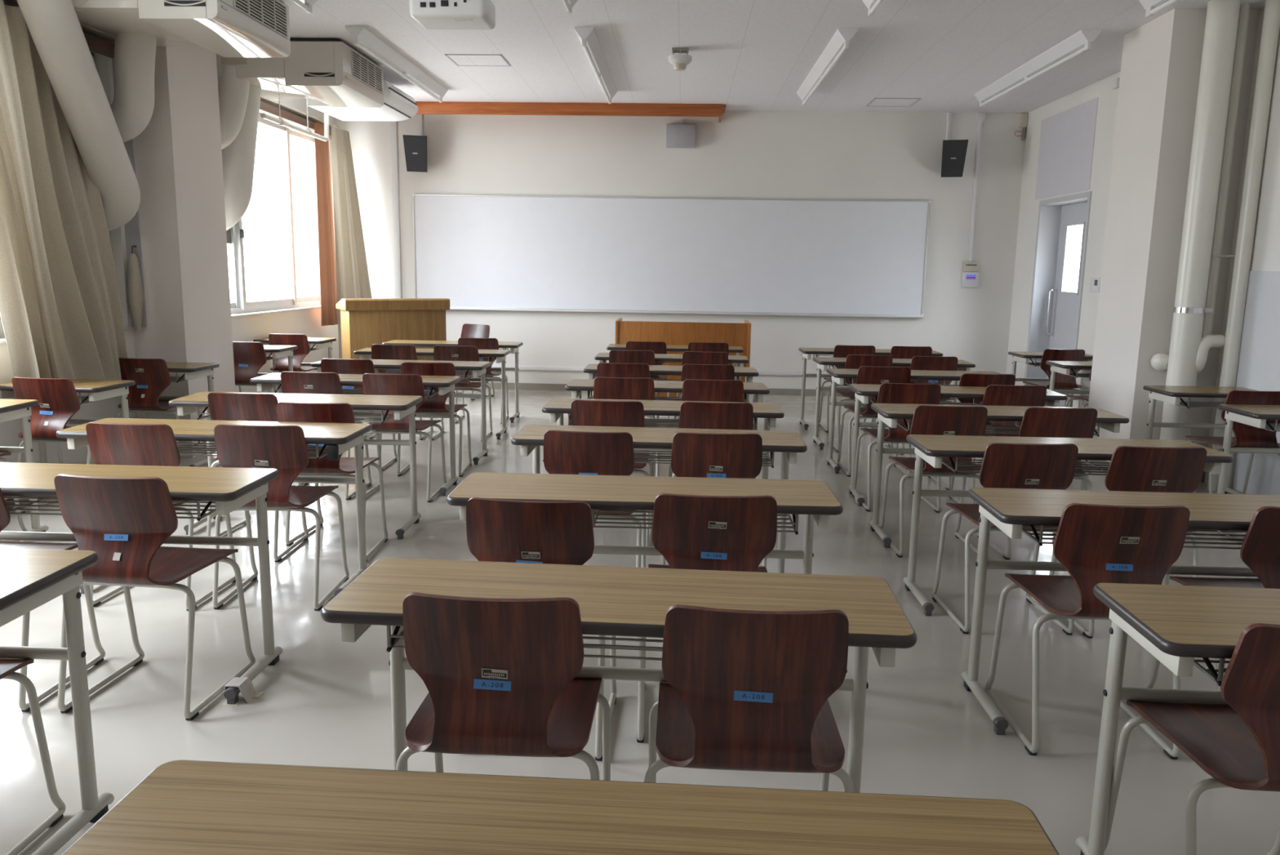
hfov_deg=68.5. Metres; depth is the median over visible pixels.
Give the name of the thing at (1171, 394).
desk
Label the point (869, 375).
chair
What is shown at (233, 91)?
air duct
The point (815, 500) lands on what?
desk
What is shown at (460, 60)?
ceiling hatch
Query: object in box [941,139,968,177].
wall speaker
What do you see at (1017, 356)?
desk
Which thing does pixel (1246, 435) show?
chair
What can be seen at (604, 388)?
chair
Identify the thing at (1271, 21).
pipe
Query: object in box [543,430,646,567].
chair
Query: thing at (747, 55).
ceiling
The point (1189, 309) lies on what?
pipe
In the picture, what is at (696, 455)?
chair
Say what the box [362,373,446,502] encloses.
chair
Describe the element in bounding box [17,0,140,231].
air duct
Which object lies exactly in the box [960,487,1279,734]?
desk
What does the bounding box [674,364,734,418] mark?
chair
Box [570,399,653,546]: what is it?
chair
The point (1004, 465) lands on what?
chair
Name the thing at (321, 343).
desk
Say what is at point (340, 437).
desk
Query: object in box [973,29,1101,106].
ceiling light
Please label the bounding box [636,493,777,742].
chair
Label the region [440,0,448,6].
socket
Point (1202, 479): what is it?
baseboard
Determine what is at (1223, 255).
rod
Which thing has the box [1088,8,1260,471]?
pillar
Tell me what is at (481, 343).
chair
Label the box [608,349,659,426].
chair
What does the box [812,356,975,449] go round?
desk
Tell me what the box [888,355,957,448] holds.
chair
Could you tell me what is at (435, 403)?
chair
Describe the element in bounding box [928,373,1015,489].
chair
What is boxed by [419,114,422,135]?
cable conduit
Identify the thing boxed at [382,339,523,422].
desk
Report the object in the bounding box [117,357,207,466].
chair
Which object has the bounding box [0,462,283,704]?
desk
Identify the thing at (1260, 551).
chair
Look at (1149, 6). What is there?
ceiling light
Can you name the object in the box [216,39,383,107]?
air conditioner
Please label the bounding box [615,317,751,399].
desk
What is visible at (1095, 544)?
chair
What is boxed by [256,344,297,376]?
desk
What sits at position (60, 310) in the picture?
window curtain
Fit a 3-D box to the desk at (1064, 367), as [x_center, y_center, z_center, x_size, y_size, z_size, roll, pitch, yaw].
[3.617,-0.165,7.555,0.650,0.702,0.396,1,10,2]
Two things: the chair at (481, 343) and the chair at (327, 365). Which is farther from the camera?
the chair at (481, 343)
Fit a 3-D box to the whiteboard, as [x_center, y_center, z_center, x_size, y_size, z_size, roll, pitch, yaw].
[0.299,-1.899,10.389,5.668,1.266,0.075,1,10,2]
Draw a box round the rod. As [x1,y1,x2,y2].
[1210,254,1252,257]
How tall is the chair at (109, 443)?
0.766 m
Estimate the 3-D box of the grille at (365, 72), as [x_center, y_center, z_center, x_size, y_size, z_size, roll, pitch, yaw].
[-2.230,-2.905,7.696,0.011,0.192,0.742,1,10,2]
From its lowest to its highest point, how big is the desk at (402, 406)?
0.702 m
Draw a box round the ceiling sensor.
[1111,77,1119,88]
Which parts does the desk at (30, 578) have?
leg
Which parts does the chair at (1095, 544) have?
leg, leg, seat rail, maker plate, leg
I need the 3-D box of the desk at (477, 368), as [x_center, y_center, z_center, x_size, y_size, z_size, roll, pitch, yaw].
[-1.705,-0.123,6.821,1.215,0.702,0.396,1,10,2]
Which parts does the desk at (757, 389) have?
leg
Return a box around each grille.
[232,0,288,37]
[351,49,382,93]
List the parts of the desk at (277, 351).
leg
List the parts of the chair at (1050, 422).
leg, leg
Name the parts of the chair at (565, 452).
seat rail, leg, leg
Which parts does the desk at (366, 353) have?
leg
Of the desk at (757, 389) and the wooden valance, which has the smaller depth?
the desk at (757, 389)
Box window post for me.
[314,122,337,325]
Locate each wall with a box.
[0,0,338,500]
[333,110,1026,389]
[1005,6,1279,483]
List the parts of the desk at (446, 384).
leg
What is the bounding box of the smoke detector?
[668,47,692,71]
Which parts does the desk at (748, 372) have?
leg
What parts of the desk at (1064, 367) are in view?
leg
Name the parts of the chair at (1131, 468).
leg, leg, maker plate, leg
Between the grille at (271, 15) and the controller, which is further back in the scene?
the controller
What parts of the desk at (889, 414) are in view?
leg, leg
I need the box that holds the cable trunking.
[491,364,828,375]
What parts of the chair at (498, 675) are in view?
leg, leg, maker plate, leg, leg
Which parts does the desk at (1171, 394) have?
leg, leg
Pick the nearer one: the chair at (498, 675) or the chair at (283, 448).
the chair at (498, 675)
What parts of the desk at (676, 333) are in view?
panel, panel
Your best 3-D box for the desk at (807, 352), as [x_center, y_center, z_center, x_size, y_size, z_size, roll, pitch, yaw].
[2.039,-0.342,8.448,1.215,0.702,0.396,1,10,2]
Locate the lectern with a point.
(365, 322)
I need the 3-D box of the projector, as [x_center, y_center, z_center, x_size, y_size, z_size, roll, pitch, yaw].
[-1.008,-2.383,5.084,0.410,0.396,0.329,1,10,2]
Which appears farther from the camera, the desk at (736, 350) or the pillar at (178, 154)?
the desk at (736, 350)
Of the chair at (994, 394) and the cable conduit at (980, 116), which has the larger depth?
the cable conduit at (980, 116)
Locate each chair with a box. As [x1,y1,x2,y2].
[0,452,26,541]
[0,487,105,711]
[0,657,66,854]
[12,377,91,512]
[53,473,255,720]
[85,422,235,610]
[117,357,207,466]
[206,391,324,546]
[212,423,349,610]
[232,341,272,392]
[267,333,317,392]
[273,401,387,561]
[280,371,372,499]
[320,358,397,470]
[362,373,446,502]
[368,343,433,439]
[395,591,610,780]
[396,361,471,476]
[430,345,492,440]
[454,323,494,399]
[454,337,508,423]
[466,497,616,760]
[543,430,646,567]
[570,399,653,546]
[593,376,659,475]
[596,362,654,467]
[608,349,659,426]
[625,341,669,418]
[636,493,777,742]
[644,604,853,792]
[659,431,766,568]
[668,401,755,478]
[672,378,743,476]
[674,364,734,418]
[676,351,728,424]
[687,342,728,355]
[818,344,875,431]
[827,354,893,452]
[837,365,911,477]
[852,382,940,512]
[871,346,932,428]
[880,404,987,557]
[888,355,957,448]
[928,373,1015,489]
[932,442,1078,635]
[949,384,1046,503]
[977,406,1097,559]
[985,502,1190,759]
[1022,348,1084,407]
[1048,445,1206,638]
[1065,367,1092,407]
[1104,622,1279,854]
[1145,506,1279,690]
[1185,390,1279,493]
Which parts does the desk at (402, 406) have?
leg, leg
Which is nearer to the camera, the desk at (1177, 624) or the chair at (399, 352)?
the desk at (1177, 624)
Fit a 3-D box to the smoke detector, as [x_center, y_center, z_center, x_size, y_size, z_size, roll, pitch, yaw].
[0.314,-2.867,7.337,0.184,0.160,0.184,1,10,2]
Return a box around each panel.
[962,261,978,271]
[1035,97,1098,199]
[1206,271,1279,494]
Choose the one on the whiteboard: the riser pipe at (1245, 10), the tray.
the tray
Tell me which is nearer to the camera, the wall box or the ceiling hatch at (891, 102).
the ceiling hatch at (891, 102)
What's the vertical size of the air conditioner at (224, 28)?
0.338 m
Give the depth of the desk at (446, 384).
5.84 m
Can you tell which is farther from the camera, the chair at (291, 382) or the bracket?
the bracket
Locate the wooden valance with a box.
[415,101,725,122]
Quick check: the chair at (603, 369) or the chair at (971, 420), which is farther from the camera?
the chair at (603, 369)
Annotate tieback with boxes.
[128,244,143,330]
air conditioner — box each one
[74,0,290,57]
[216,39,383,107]
[307,80,417,120]
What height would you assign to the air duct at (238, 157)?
1.334 m
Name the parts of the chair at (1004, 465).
leg, leg, seat rail, maker plate, leg, leg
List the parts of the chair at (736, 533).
leg, maker plate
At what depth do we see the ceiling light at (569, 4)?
5.81 m
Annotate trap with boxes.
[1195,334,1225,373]
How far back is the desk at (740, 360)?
7.42 m
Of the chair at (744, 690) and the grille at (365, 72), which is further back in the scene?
the grille at (365, 72)
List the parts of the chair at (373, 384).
leg, leg, seat rail, leg, leg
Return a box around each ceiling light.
[291,0,316,13]
[345,25,448,102]
[562,0,577,14]
[574,26,617,103]
[796,28,857,105]
[862,0,882,15]
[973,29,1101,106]
[1138,0,1178,17]
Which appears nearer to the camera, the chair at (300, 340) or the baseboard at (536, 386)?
the chair at (300, 340)
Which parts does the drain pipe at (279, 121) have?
hanger rod, hanger rod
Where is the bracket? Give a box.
[1014,112,1027,140]
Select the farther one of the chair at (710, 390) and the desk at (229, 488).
the chair at (710, 390)
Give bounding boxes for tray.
[449,307,923,317]
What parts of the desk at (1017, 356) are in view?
leg, leg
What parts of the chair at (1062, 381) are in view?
seat rail, leg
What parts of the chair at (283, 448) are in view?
leg, leg, maker plate, seat rail, leg, leg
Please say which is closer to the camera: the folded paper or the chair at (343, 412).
the folded paper
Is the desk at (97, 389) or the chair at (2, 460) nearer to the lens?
the chair at (2, 460)
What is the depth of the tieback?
6.51 m
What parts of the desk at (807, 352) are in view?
leg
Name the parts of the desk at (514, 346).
leg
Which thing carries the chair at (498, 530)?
on the floor
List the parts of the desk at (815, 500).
leg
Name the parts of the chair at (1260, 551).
leg, leg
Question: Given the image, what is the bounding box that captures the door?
[1023,191,1092,406]
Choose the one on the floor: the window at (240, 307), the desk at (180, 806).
the desk at (180, 806)
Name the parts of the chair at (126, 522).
leg, seat rail, leg, leg, leg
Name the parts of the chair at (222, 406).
leg, leg, leg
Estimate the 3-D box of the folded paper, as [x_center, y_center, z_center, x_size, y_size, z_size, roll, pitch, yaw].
[-1.291,0.855,3.050,0.100,0.058,0.094,1,10,2]
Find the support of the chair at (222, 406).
on the floor
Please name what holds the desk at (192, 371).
on the floor
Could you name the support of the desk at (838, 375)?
on the floor
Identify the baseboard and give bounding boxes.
[473,382,957,399]
[1082,459,1205,482]
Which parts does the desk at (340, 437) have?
leg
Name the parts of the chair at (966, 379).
leg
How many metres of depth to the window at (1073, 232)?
13.47 m
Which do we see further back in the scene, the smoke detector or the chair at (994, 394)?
the smoke detector
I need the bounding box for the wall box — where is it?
[666,123,695,147]
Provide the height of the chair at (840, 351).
0.766 m
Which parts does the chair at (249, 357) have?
seat rail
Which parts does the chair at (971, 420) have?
leg, leg, seat rail, maker plate, leg, leg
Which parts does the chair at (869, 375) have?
leg, leg, seat rail, maker plate, leg, leg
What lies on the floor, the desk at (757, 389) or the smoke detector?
the desk at (757, 389)
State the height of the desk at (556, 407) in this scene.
0.702 m
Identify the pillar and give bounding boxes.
[111,41,235,457]
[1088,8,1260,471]
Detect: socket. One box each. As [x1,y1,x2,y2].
[420,1,426,7]
[429,1,435,7]
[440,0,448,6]
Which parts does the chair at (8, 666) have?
leg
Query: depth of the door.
9.56 m
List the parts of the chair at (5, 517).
leg, leg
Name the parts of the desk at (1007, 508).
leg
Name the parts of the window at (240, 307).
blank panel, sash, sash, sill, curtain rail, sash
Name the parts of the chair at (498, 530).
maker plate, leg, leg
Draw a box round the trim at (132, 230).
[111,57,146,327]
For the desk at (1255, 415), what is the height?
0.702 m
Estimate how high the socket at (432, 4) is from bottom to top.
0.025 m
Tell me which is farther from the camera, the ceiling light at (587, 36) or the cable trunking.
the cable trunking
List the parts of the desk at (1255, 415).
leg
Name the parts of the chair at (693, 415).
leg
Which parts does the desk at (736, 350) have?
leg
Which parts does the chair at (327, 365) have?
seat rail, leg, leg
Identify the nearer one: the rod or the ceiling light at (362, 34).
the rod
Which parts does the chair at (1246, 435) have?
leg, leg, leg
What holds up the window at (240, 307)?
in the wall at (307, 322)
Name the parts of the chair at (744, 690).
leg, leg, leg, leg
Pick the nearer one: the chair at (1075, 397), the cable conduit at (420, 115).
the chair at (1075, 397)
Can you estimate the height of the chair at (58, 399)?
0.766 m
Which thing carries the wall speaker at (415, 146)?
attached to the wall at (748, 153)
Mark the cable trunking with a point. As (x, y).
(521, 367)
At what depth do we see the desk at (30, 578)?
2.27 m
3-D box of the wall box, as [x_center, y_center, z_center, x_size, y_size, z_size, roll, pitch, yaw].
[0.442,-3.149,10.154,0.314,0.236,0.104,1,10,2]
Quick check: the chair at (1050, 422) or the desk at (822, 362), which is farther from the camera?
the desk at (822, 362)
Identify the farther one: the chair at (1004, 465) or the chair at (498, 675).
the chair at (1004, 465)
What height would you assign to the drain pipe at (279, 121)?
0.551 m
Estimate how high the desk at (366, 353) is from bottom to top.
0.702 m
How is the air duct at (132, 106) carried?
attached to the air conditioner at (224, 28)
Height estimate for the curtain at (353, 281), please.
2.780 m
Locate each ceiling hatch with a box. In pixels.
[444,53,511,66]
[866,97,921,106]
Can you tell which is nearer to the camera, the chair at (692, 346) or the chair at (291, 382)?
the chair at (291, 382)
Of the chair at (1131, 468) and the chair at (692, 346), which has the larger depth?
the chair at (692, 346)
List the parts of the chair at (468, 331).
leg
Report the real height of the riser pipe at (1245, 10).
2.100 m
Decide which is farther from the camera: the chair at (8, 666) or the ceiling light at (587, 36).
the ceiling light at (587, 36)
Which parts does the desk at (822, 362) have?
leg, leg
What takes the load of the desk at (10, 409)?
on the floor
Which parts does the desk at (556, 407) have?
leg, leg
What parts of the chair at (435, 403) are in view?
leg, leg, leg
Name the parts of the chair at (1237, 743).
leg, leg, leg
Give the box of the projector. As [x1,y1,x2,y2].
[409,0,495,29]
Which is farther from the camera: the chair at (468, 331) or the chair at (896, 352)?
the chair at (468, 331)
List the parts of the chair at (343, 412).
leg, leg, seat rail, leg, leg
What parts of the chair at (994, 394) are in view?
leg, leg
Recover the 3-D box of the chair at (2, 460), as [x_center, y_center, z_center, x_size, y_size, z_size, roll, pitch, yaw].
[-3.354,0.205,4.556,0.432,0.766,0.432,1,10,2]
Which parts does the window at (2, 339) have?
curtain rail, sill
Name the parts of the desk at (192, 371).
leg, leg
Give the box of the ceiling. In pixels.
[280,0,1265,112]
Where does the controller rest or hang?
attached to the wall at (748, 153)
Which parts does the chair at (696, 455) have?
leg, maker plate, leg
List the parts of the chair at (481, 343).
leg, leg, leg, leg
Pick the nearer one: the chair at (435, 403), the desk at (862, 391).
the desk at (862, 391)
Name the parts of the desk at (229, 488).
leg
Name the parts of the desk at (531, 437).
leg, leg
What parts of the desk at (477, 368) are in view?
leg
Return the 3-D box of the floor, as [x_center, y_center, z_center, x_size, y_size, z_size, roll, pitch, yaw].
[0.981,0.832,4.158,9.890,0.200,13.700,1,10,2]
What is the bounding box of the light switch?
[1089,277,1100,292]
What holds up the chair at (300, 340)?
on the floor
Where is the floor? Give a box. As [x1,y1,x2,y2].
[0,388,1279,854]
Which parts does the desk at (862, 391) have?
leg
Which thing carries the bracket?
attached to the wall at (748, 153)
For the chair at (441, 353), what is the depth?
7.48 m
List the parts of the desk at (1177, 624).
leg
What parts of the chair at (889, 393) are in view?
leg, leg, seat rail, leg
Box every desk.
[0,378,135,507]
[0,398,48,542]
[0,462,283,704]
[0,547,114,854]
[56,417,372,595]
[60,760,1059,854]
[136,361,219,466]
[168,391,422,539]
[249,372,461,496]
[253,337,336,391]
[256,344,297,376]
[311,358,491,464]
[320,557,917,792]
[354,347,510,439]
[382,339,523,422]
[446,471,843,573]
[511,424,807,573]
[542,397,784,479]
[564,378,769,429]
[582,364,759,402]
[594,352,748,380]
[606,343,743,379]
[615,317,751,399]
[798,347,942,429]
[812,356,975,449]
[826,368,1000,473]
[848,383,1066,506]
[869,403,1128,547]
[902,434,1233,615]
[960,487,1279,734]
[1008,351,1093,407]
[1045,360,1092,406]
[1075,582,1279,854]
[1142,385,1258,493]
[1217,404,1279,538]
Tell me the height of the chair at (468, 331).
0.766 m
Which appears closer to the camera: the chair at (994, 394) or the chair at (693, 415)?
the chair at (693, 415)
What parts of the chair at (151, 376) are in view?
leg, maker plate, seat rail, leg, leg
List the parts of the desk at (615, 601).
leg, leg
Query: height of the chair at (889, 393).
0.766 m
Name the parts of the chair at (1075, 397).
leg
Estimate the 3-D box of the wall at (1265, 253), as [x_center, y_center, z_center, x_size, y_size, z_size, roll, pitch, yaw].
[3.924,-0.717,3.760,0.250,3.080,13.200,1,10,2]
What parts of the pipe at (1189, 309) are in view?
round cap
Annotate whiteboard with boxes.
[412,193,930,317]
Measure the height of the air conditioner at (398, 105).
0.330 m
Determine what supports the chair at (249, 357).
on the floor
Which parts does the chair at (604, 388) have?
leg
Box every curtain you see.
[0,0,127,392]
[331,126,372,358]
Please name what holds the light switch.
attached to the wall at (1265, 253)
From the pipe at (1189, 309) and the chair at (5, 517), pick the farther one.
the pipe at (1189, 309)
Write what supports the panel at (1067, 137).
attached to the wall at (1265, 253)
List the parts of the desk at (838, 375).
leg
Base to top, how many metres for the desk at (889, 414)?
0.702 m
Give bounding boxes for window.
[0,0,132,343]
[217,78,340,318]
[1066,225,1082,291]
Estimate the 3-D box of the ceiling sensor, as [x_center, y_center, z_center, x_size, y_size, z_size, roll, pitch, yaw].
[4.002,-2.891,7.905,0.040,0.080,0.100,1,10,2]
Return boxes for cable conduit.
[389,120,401,297]
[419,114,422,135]
[946,111,952,139]
[968,111,985,261]
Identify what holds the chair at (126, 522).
on the floor
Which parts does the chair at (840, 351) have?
leg, leg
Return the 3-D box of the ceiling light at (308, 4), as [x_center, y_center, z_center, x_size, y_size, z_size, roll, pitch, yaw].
[-2.146,-2.484,4.758,0.136,0.124,2.450,1,10,2]
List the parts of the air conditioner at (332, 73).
casing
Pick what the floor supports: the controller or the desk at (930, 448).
the desk at (930, 448)
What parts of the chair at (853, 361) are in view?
leg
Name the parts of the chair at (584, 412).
leg, leg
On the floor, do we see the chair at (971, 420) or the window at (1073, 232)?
the chair at (971, 420)
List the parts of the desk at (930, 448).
leg, leg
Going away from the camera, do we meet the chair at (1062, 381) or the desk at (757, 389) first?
the desk at (757, 389)
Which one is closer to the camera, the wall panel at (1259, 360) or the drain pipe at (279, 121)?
the wall panel at (1259, 360)
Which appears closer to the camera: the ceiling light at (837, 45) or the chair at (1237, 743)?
the chair at (1237, 743)
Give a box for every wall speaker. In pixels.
[402,134,426,172]
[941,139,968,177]
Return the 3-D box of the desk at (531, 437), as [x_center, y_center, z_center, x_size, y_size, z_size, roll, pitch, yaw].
[0.077,0.375,4.073,1.215,0.702,0.396,1,10,3]
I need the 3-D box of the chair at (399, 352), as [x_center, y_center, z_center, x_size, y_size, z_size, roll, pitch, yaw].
[-1.967,-0.314,7.724,0.432,0.766,0.432,1,10,0]
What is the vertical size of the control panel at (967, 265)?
0.110 m
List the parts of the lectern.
panel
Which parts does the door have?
handle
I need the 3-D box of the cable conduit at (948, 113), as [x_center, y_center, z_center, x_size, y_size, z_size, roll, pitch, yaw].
[3.299,-3.207,10.048,0.050,0.310,0.035,1,10,2]
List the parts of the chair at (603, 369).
leg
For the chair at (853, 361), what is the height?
0.766 m
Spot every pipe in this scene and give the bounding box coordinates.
[260,93,328,141]
[1150,0,1240,440]
[1203,3,1250,336]
[1206,0,1279,491]
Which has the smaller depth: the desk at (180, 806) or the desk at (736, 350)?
the desk at (180, 806)
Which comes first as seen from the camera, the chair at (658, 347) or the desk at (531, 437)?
the desk at (531, 437)
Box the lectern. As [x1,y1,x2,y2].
[335,297,449,373]
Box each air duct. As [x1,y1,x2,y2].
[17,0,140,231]
[110,32,156,142]
[217,65,249,149]
[222,84,261,230]
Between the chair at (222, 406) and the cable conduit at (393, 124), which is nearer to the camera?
the chair at (222, 406)
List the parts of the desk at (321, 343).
leg, leg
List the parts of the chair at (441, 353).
leg, leg, seat rail, leg, leg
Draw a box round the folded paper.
[221,676,263,706]
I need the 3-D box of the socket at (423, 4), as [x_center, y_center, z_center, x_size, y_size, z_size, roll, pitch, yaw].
[-1.143,-2.227,4.954,0.030,0.025,0.008,1,10,2]
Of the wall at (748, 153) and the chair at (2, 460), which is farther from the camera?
the wall at (748, 153)
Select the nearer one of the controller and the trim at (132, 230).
the trim at (132, 230)
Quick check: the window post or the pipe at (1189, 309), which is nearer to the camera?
the pipe at (1189, 309)
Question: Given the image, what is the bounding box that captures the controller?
[961,271,978,287]
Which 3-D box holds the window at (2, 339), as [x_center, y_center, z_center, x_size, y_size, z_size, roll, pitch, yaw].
[-3.665,-1.394,4.947,0.260,1.943,3.080,1,10,2]
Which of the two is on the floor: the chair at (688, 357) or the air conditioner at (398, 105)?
the chair at (688, 357)
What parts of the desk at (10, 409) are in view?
leg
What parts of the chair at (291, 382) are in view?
maker plate, leg, leg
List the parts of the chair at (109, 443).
leg, leg, leg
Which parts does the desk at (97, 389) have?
leg, leg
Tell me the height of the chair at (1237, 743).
0.766 m
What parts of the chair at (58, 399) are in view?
leg, maker plate, seat rail, leg, leg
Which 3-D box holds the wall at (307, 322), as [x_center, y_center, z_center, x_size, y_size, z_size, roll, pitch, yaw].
[-3.808,-0.895,4.084,0.250,3.080,13.200,1,10,2]
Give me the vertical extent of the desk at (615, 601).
0.702 m
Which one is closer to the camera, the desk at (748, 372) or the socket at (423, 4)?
the socket at (423, 4)
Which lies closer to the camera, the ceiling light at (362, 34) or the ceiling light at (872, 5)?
the ceiling light at (872, 5)

